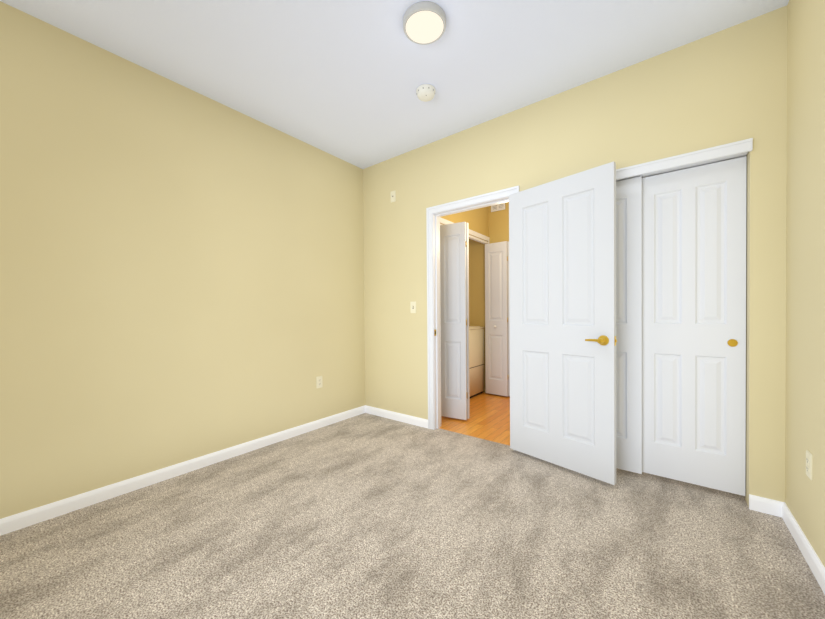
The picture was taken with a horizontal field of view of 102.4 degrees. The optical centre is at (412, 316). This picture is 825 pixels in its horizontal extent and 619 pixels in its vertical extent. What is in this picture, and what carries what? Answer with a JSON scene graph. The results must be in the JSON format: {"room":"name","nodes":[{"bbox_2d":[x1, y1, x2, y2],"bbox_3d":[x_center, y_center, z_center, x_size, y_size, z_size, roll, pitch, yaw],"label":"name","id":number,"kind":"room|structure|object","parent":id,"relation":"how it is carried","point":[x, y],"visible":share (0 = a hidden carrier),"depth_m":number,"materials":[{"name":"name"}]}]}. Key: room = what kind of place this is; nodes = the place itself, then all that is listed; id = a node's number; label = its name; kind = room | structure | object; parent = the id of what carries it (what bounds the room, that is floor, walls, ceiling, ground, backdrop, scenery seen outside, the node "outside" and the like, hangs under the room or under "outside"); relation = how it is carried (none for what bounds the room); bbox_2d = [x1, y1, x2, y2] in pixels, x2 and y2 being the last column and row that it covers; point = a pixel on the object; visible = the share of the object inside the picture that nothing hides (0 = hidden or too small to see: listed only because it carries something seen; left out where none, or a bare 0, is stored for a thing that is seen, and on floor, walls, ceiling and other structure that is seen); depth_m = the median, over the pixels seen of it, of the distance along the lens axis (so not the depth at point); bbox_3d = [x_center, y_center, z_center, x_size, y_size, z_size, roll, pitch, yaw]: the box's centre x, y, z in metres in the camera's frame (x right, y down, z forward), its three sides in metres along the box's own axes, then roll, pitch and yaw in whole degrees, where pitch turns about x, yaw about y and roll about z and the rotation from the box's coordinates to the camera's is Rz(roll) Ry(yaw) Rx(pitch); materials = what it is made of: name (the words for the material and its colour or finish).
{"room":"empty bedroom","nodes":[
{"label":"empty bedroom","id":0,"kind":"room"},
{"bbox_2d":[0,1,364,518],"bbox_3d":[-1.145,-0.274,3.079,0.140,2.740,5.600,0,1,38],"label":"wall","id":1,"kind":"structure","parent":0,"point":[181,273],"depth_m":2.19,"materials":[{"name":"beige paint"}]},
{"bbox_2d":[0,406,363,535],"bbox_3d":[-1.613,1.068,2.346,0.013,0.081,3.550,0,1,38],"label":"baseboard","id":2,"kind":"structure","parent":1,"relation":"attached to","point":[15,522],"depth_m":2.18,"materials":[{"name":"white wood"}]},
{"bbox_2d":[316,376,322,387],"bbox_3d":[-0.913,0.643,3.259,0.008,0.115,0.070,0,1,38],"label":"outlet","id":3,"kind":"object","parent":1,"relation":"attached to","point":[319,383],"visible":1,"depth_m":3.25,"materials":[{"name":"beige plastic"}]},
{"bbox_2d":[0,0,788,168],"bbox_3d":[0.173,-1.703,2.038,3.498,0.120,5.600,0,1,38],"label":"ceiling","id":4,"kind":"structure","parent":0,"point":[343,79],"depth_m":2.04,"materials":[{"name":"white paint"}]},
{"bbox_2d":[403,1,445,44],"bbox_3d":[0.067,-1.616,1.841,0.240,0.047,0.240,0,1,38],"label":"ceiling light","id":5,"kind":"object","parent":4,"relation":"attached to","point":[424,22],"visible":1,"depth_m":1.80,"materials":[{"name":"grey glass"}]},
{"bbox_2d":[416,84,435,101],"bbox_3d":[0.098,-1.617,2.413,0.140,0.059,0.140,0,1,38],"label":"smoke detector","id":6,"kind":"object","parent":4,"relation":"attached to","point":[425,92],"visible":1,"depth_m":2.38,"materials":[{"name":"white plastic"}]},
{"bbox_2d":[0,413,824,618],"bbox_3d":[-0.084,1.153,1.706,3.218,0.100,4.400,0,1,38],"label":"floor","id":7,"kind":"structure","parent":0,"point":[365,516],"depth_m":1.60,"materials":[{"name":"beige carpet"}]},
{"bbox_2d":[440,206,488,393],"bbox_3d":[0.330,-0.300,4.255,0.760,2.740,1.655,0,1,38],"label":"wall","id":8,"kind":"structure","parent":0,"point":[477,220],"depth_m":4.28,"materials":[{"name":"yellow paint"}]},
{"bbox_2d":[440,222,469,419],"bbox_3d":[0.439,0.046,3.481,0.296,2.025,0.115,0,1,38],"label":"bifold door","id":9,"kind":"structure","parent":8,"relation":"in","point":[454,304],"depth_m":3.44,"materials":[{"name":"white wood"}]},
{"bbox_2d":[440,217,489,243],"bbox_3d":[0.623,-0.005,4.041,0.062,2.150,1.384,0,1,38],"label":"trim","id":10,"kind":"structure","parent":8,"relation":"attached to","point":[471,232],"depth_m":4.25,"materials":[{"name":"white wood"}]},
{"bbox_2d":[440,392,509,445],"bbox_3d":[0.767,1.121,3.906,1.880,0.100,1.715,0,1,38],"label":"floor","id":11,"kind":"structure","parent":0,"point":[489,419],"depth_m":3.43,"materials":[{"name":"brown wood"}]},
{"bbox_2d":[469,326,483,397],"bbox_3d":[0.541,0.537,4.547,0.659,1.057,0.680,0,1,38],"label":"washer","id":12,"kind":"object","parent":11,"relation":"on","point":[476,355],"visible":0.15,"depth_m":4.42,"materials":[{"name":"beige metal"}]},
{"bbox_2d":[469,202,508,391],"bbox_3d":[1.282,-0.310,4.491,1.980,2.740,0.140,0,1,38],"label":"wall","id":13,"kind":"structure","parent":0,"point":[498,226],"depth_m":4.64,"materials":[{"name":"yellow paint"}]},
{"bbox_2d":[485,241,509,395],"bbox_3d":[1.133,0.029,4.428,0.331,2.025,0.110,0,1,38],"label":"bifold door","id":14,"kind":"structure","parent":13,"relation":"in","point":[497,342],"depth_m":4.40,"materials":[{"name":"white wood"}]},
{"bbox_2d":[491,203,504,211],"bbox_3d":[1.154,-1.484,4.472,0.200,0.110,0.012,0,1,38],"label":"air vent","id":15,"kind":"object","parent":13,"relation":"in","point":[498,207],"visible":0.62,"depth_m":4.46,"materials":[{"name":"white metal"}]},
{"bbox_2d":[363,5,786,506],"bbox_3d":[0.763,-0.287,2.804,3.498,2.740,0.115,0,1,38],"label":"wall","id":16,"kind":"structure","parent":0,"point":[725,86],"depth_m":2.19,"materials":[{"name":"beige paint"}]},
{"bbox_2d":[390,190,395,202],"bbox_3d":[-0.206,-1.252,3.452,0.070,0.115,0.015,0,1,38],"label":"outlet","id":17,"kind":"object","parent":16,"relation":"attached to","point":[393,195],"visible":1,"depth_m":3.45,"materials":[{"name":"beige plastic"}]},
{"bbox_2d":[364,405,427,427],"bbox_3d":[-0.180,1.043,3.474,0.848,0.081,0.013,0,1,38],"label":"baseboard","id":18,"kind":"structure","parent":16,"relation":"attached to","point":[417,421],"depth_m":3.45,"materials":[{"name":"white wood"}]},
{"bbox_2d":[410,302,415,312],"bbox_3d":[0.003,-0.093,3.309,0.070,0.115,0.019,0,1,38],"label":"light switch","id":19,"kind":"object","parent":16,"relation":"attached to","point":[412,307],"visible":1,"depth_m":3.31,"materials":[{"name":"beige plastic"}]},
{"bbox_2d":[426,186,519,449],"bbox_3d":[0.540,0.020,2.976,0.899,2.127,0.159,0,1,38],"label":"door frame","id":20,"kind":"structure","parent":16,"relation":"attached to","point":[434,214],"depth_m":3.18,"materials":[{"name":"white painted wood"}]},
{"bbox_2d":[509,161,616,484],"bbox_3d":[1.020,0.046,2.356,0.752,2.030,0.249,0,1,38],"label":"entry door","id":21,"kind":"structure","parent":16,"relation":"in","point":[562,278],"depth_m":2.31,"materials":[{"name":"white painted wood"},{"name":"brass"}]},
{"bbox_2d":[616,176,641,473],"bbox_3d":[1.327,0.060,2.371,0.515,1.984,0.039,0,1,38],"label":"closet door","id":22,"kind":"structure","parent":16,"relation":"in","point":[629,324],"depth_m":2.24,"materials":[{"name":"white wood"}]},
{"bbox_2d":[616,138,752,181],"bbox_3d":[1.510,-0.957,2.209,1.049,0.066,0.147,0,1,38],"label":"trim","id":23,"kind":"structure","parent":16,"relation":"attached to","point":[732,150],"depth_m":2.02,"materials":[{"name":"white wood"}]},
{"bbox_2d":[642,156,746,495],"bbox_3d":[1.746,0.059,2.099,0.515,1.984,0.039,0,1,38],"label":"closet door","id":24,"kind":"structure","parent":16,"relation":"in","point":[693,325],"depth_m":2.07,"materials":[{"name":"white wood"}]},
{"bbox_2d":[785,0,824,566],"bbox_3d":[1.222,-0.266,0.649,0.140,2.740,4.640,0,1,38],"label":"wall","id":25,"kind":"structure","parent":0,"point":[805,332],"depth_m":1.52,"materials":[{"name":"beige paint"}]},
{"bbox_2d":[768,499,824,593],"bbox_3d":[0.915,1.069,0.398,0.038,0.081,3.550,0,1,38],"label":"baseboard","id":26,"kind":"structure","parent":25,"relation":"attached to","point":[776,508],"depth_m":1.54,"materials":[{"name":"white wood"}]},
{"bbox_2d":[806,450,812,479],"bbox_3d":[1.768,0.661,1.480,0.008,0.115,0.070,0,1,38],"label":"outlet","id":27,"kind":"object","parent":25,"relation":"attached to","point":[809,464],"visible":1,"depth_m":1.47,"materials":[{"name":"beige plastic"}]}
]}

